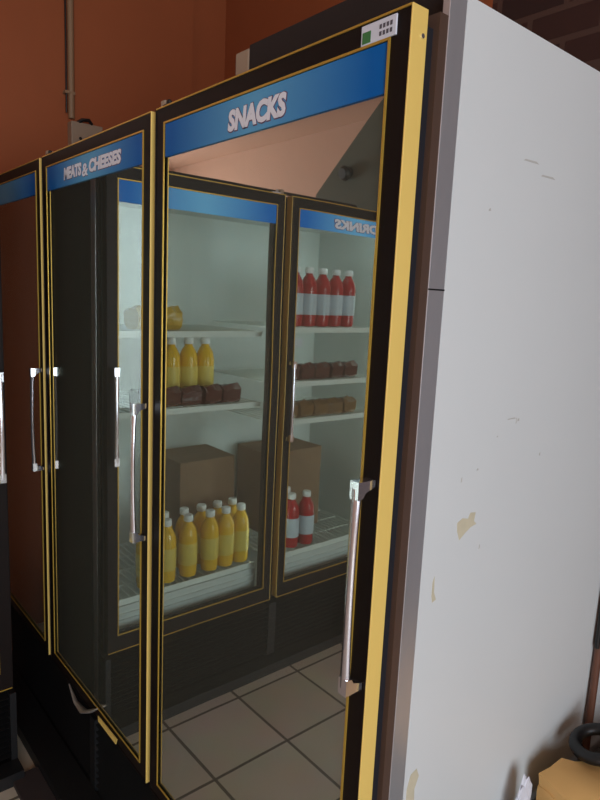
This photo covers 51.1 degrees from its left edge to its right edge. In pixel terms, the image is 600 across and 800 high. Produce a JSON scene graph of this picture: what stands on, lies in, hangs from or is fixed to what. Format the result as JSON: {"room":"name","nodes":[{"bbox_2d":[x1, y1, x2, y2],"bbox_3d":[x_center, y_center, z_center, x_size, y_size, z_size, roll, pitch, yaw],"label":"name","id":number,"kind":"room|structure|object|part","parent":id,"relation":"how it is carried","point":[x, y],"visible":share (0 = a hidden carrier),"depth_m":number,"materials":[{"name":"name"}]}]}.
{"room":"convenience store","nodes":[
{"label":"convenience store","id":0,"kind":"room"},
{"bbox_2d":[0,734,34,799],"bbox_3d":[-2.004,1.307,1.909,5.000,0.100,10.600,-5,12,-40],"label":"floor","id":1,"kind":"structure","parent":0,"point":[24,758],"depth_m":2.17,"materials":[{"name":"tile"}]},
{"bbox_2d":[0,250,24,791],"bbox_3d":[-1.700,0.257,1.708,1.552,2.063,0.730,-5,12,-40],"label":"cooler","id":2,"kind":"object","parent":1,"relation":"on","point":[11,768],"visible":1,"depth_m":2.05,"materials":[{"name":"black metal"}]},
{"bbox_3d":[-0.920,0.085,1.924,0.019,0.345,0.040,-5,12,-40],"label":"handle","id":3,"kind":"part","parent":2,"relation":"part of","materials":[{"name":"silver metal"}]},
{"bbox_3d":[-1.215,0.129,1.730,0.744,1.728,0.032,-5,12,-40],"label":"door","id":4,"kind":"part","parent":2,"relation":"part of","materials":[{"name":"glass"}]},
{"bbox_2d":[0,688,24,791],"bbox_3d":[-1.740,1.131,1.849,1.550,0.289,0.730,-5,12,-40],"label":"grille","id":5,"kind":"object","parent":2,"relation":"attached to","point":[11,769],"depth_m":2.11,"materials":[{"name":"black metal"}]},
{"bbox_2d":[14,766,55,799],"bbox_3d":[-0.488,1.366,1.604,0.084,0.018,1.370,-5,12,-40],"label":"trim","id":6,"kind":"structure","parent":1,"relation":"on","point":[33,786],"depth_m":2.05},
{"bbox_2d":[0,0,599,799],"bbox_3d":[-0.277,0.237,2.172,1.120,2.084,2.309,-5,12,-40],"label":"cooler","id":7,"kind":"object","parent":1,"relation":"on","point":[301,347],"visible":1,"depth_m":1.22,"materials":[{"name":"black"}]},
{"bbox_3d":[-1.113,0.018,2.438,0.005,1.655,0.664,-5,12,-40],"label":"glass pane","id":8,"kind":"part","parent":7,"relation":"part of","materials":[{"name":"glass"}]},
{"bbox_3d":[-1.105,0.019,2.445,0.032,1.728,0.744,-5,12,-40],"label":"door","id":9,"kind":"part","parent":7,"relation":"part of","materials":[{"name":"clear glass"}]},
{"bbox_3d":[-0.905,0.068,2.154,0.040,0.358,0.019,-5,12,-40],"label":"handle","id":10,"kind":"part","parent":7,"relation":"part of","materials":[{"name":"silver metal"}]},
{"bbox_3d":[-0.714,0.971,2.034,0.035,0.068,0.246,-5,12,-40],"label":"torn trim","id":11,"kind":"part","parent":7,"relation":"part of","materials":[{"name":"silver rubber"}]},
{"bbox_2d":[11,606,157,799],"bbox_3d":[-0.319,1.122,2.315,1.120,0.289,2.307,-5,12,-40],"label":"grille","id":12,"kind":"object","parent":7,"relation":"attached to","point":[77,759],"depth_m":2.17,"materials":[{"name":"black metal"}]},
{"bbox_3d":[-0.616,0.134,1.861,0.005,1.655,0.664,-5,12,-40],"label":"glass pane","id":13,"kind":"part","parent":7,"relation":"part of","materials":[{"name":"glass"}]},
{"bbox_3d":[-0.609,0.135,1.867,0.032,1.728,0.744,-5,12,-40],"label":"door","id":14,"kind":"part","parent":7,"relation":"part of","materials":[{"name":"clear glass"}]},
{"bbox_3d":[-0.582,0.996,1.895,0.003,0.020,0.138,-5,12,-40],"label":"trim","id":15,"kind":"part","parent":7,"relation":"part of","materials":[{"name":"gold metal"}]},
{"bbox_3d":[-0.409,0.184,1.576,0.040,0.358,0.019,-5,12,-40],"label":"handle","id":16,"kind":"part","parent":7,"relation":"part of","materials":[{"name":"silver metal"}]},
{"bbox_2d":[235,49,249,75],"bbox_3d":[-0.107,-0.690,1.350,0.050,0.100,0.051,-5,12,-40],"label":"junction box","id":17,"kind":"object","parent":7,"relation":"on","point":[242,58],"visible":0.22,"depth_m":1.33,"materials":[{"name":"beige plastic"}]},
{"bbox_3d":[-0.119,0.250,1.283,0.005,1.655,0.664,-5,12,-40],"label":"glass pane","id":18,"kind":"part","parent":7,"relation":"part of","materials":[{"name":"clear glass"}]},
{"bbox_3d":[-0.112,0.251,1.290,0.032,1.728,0.744,-5,12,-40],"label":"door","id":19,"kind":"part","parent":7,"relation":"part of","materials":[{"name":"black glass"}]},
{"bbox_2d":[249,0,443,69],"bbox_3d":[0.083,-0.650,1.137,0.060,0.105,0.518,-5,12,-40],"label":"board","id":20,"kind":"object","parent":7,"relation":"on","point":[346,14],"visible":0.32,"depth_m":1.13,"materials":[{"name":"brown wood"}]},
{"bbox_3d":[0.088,0.300,0.998,0.040,0.358,0.019,-5,12,-40],"label":"handle","id":21,"kind":"part","parent":7,"relation":"part of","materials":[{"name":"silver metal"}]},
{"bbox_3d":[-0.577,0.142,1.896,0.020,1.754,2.307,-5,12,-40],"label":"frame","id":22,"kind":"part","parent":7,"relation":"part of","materials":[{"name":"metal"}]},
{"bbox_3d":[0.179,0.425,1.072,0.040,2.064,0.013,-5,12,-40],"label":"corner trim","id":23,"kind":"part","parent":7,"relation":"part of","materials":[{"name":"metal"}]},
{"bbox_3d":[0.541,0.393,1.377,0.914,2.064,0.012,-5,12,-40],"label":"panel","id":24,"kind":"part","parent":7,"relation":"part of","materials":[{"name":"white metal"}]},
{"bbox_2d":[580,607,599,760],"bbox_3d":[0.735,0.907,1.617,0.019,1.032,0.051,8,10,29],"label":"wooden pole","id":25,"kind":"object","parent":1,"relation":"on","point":[595,672],"visible":0.54,"depth_m":1.58,"materials":[{"name":"brown wood"}]},
{"bbox_3d":[0.809,1.211,1.358,0.600,0.520,0.540,-5,12,-40],"label":"crate","id":26,"kind":"object","parent":1,"relation":"on","visible":0},
{"bbox_2d":[515,774,531,799],"bbox_3d":[0.482,0.865,1.354,0.067,0.135,0.018,-5,12,-40],"label":"paper scrap","id":27,"kind":"object","parent":26,"relation":"on","point":[525,790],"visible":1,"depth_m":1.34,"materials":[{"name":"white paper"}]},
{"bbox_2d":[536,758,599,799],"bbox_3d":[0.796,0.892,1.293,0.426,0.129,0.406,-1,10,-23],"label":"parcel","id":28,"kind":"object","parent":26,"relation":"on","point":[566,779],"visible":0.96,"depth_m":1.36,"materials":[{"name":"cardboard"}]},
{"bbox_2d":[568,723,599,766],"bbox_3d":[0.687,0.792,1.444,0.123,0.054,0.128,3,9,3],"label":"ring","id":29,"kind":"object","parent":28,"relation":"on","point":[581,732],"visible":1,"depth_m":1.45,"materials":[{"name":"black rubber"}]},
{"bbox_2d":[0,0,225,173],"bbox_3d":[-1.089,-0.520,3.064,1.570,3.220,0.200,-5,12,-40],"label":"wall","id":30,"kind":"structure","parent":0,"point":[131,56],"depth_m":2.86,"materials":[{"name":"orange paint"}]},
{"bbox_2d":[63,0,74,118],"bbox_3d":[-1.016,-1.615,2.752,0.046,0.715,0.031,-5,12,-40],"label":"conduit","id":31,"kind":"object","parent":30,"relation":"attached to","point":[69,34],"visible":1,"depth_m":2.76,"materials":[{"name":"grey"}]},
{"bbox_2d":[68,118,102,144],"bbox_3d":[-0.976,-1.184,2.855,0.145,0.178,0.058,-5,12,-40],"label":"switch box","id":32,"kind":"object","parent":30,"relation":"attached to","point":[77,130],"visible":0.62,"depth_m":2.81,"materials":[{"name":"beige plastic"}]},
{"bbox_2d":[224,0,599,79],"bbox_3d":[1.469,-0.134,1.405,0.150,3.220,5.800,-5,12,-40],"label":"wall","id":33,"kind":"structure","parent":0,"point":[573,26],"depth_m":2.08,"materials":[{"name":"brick"}]}
]}

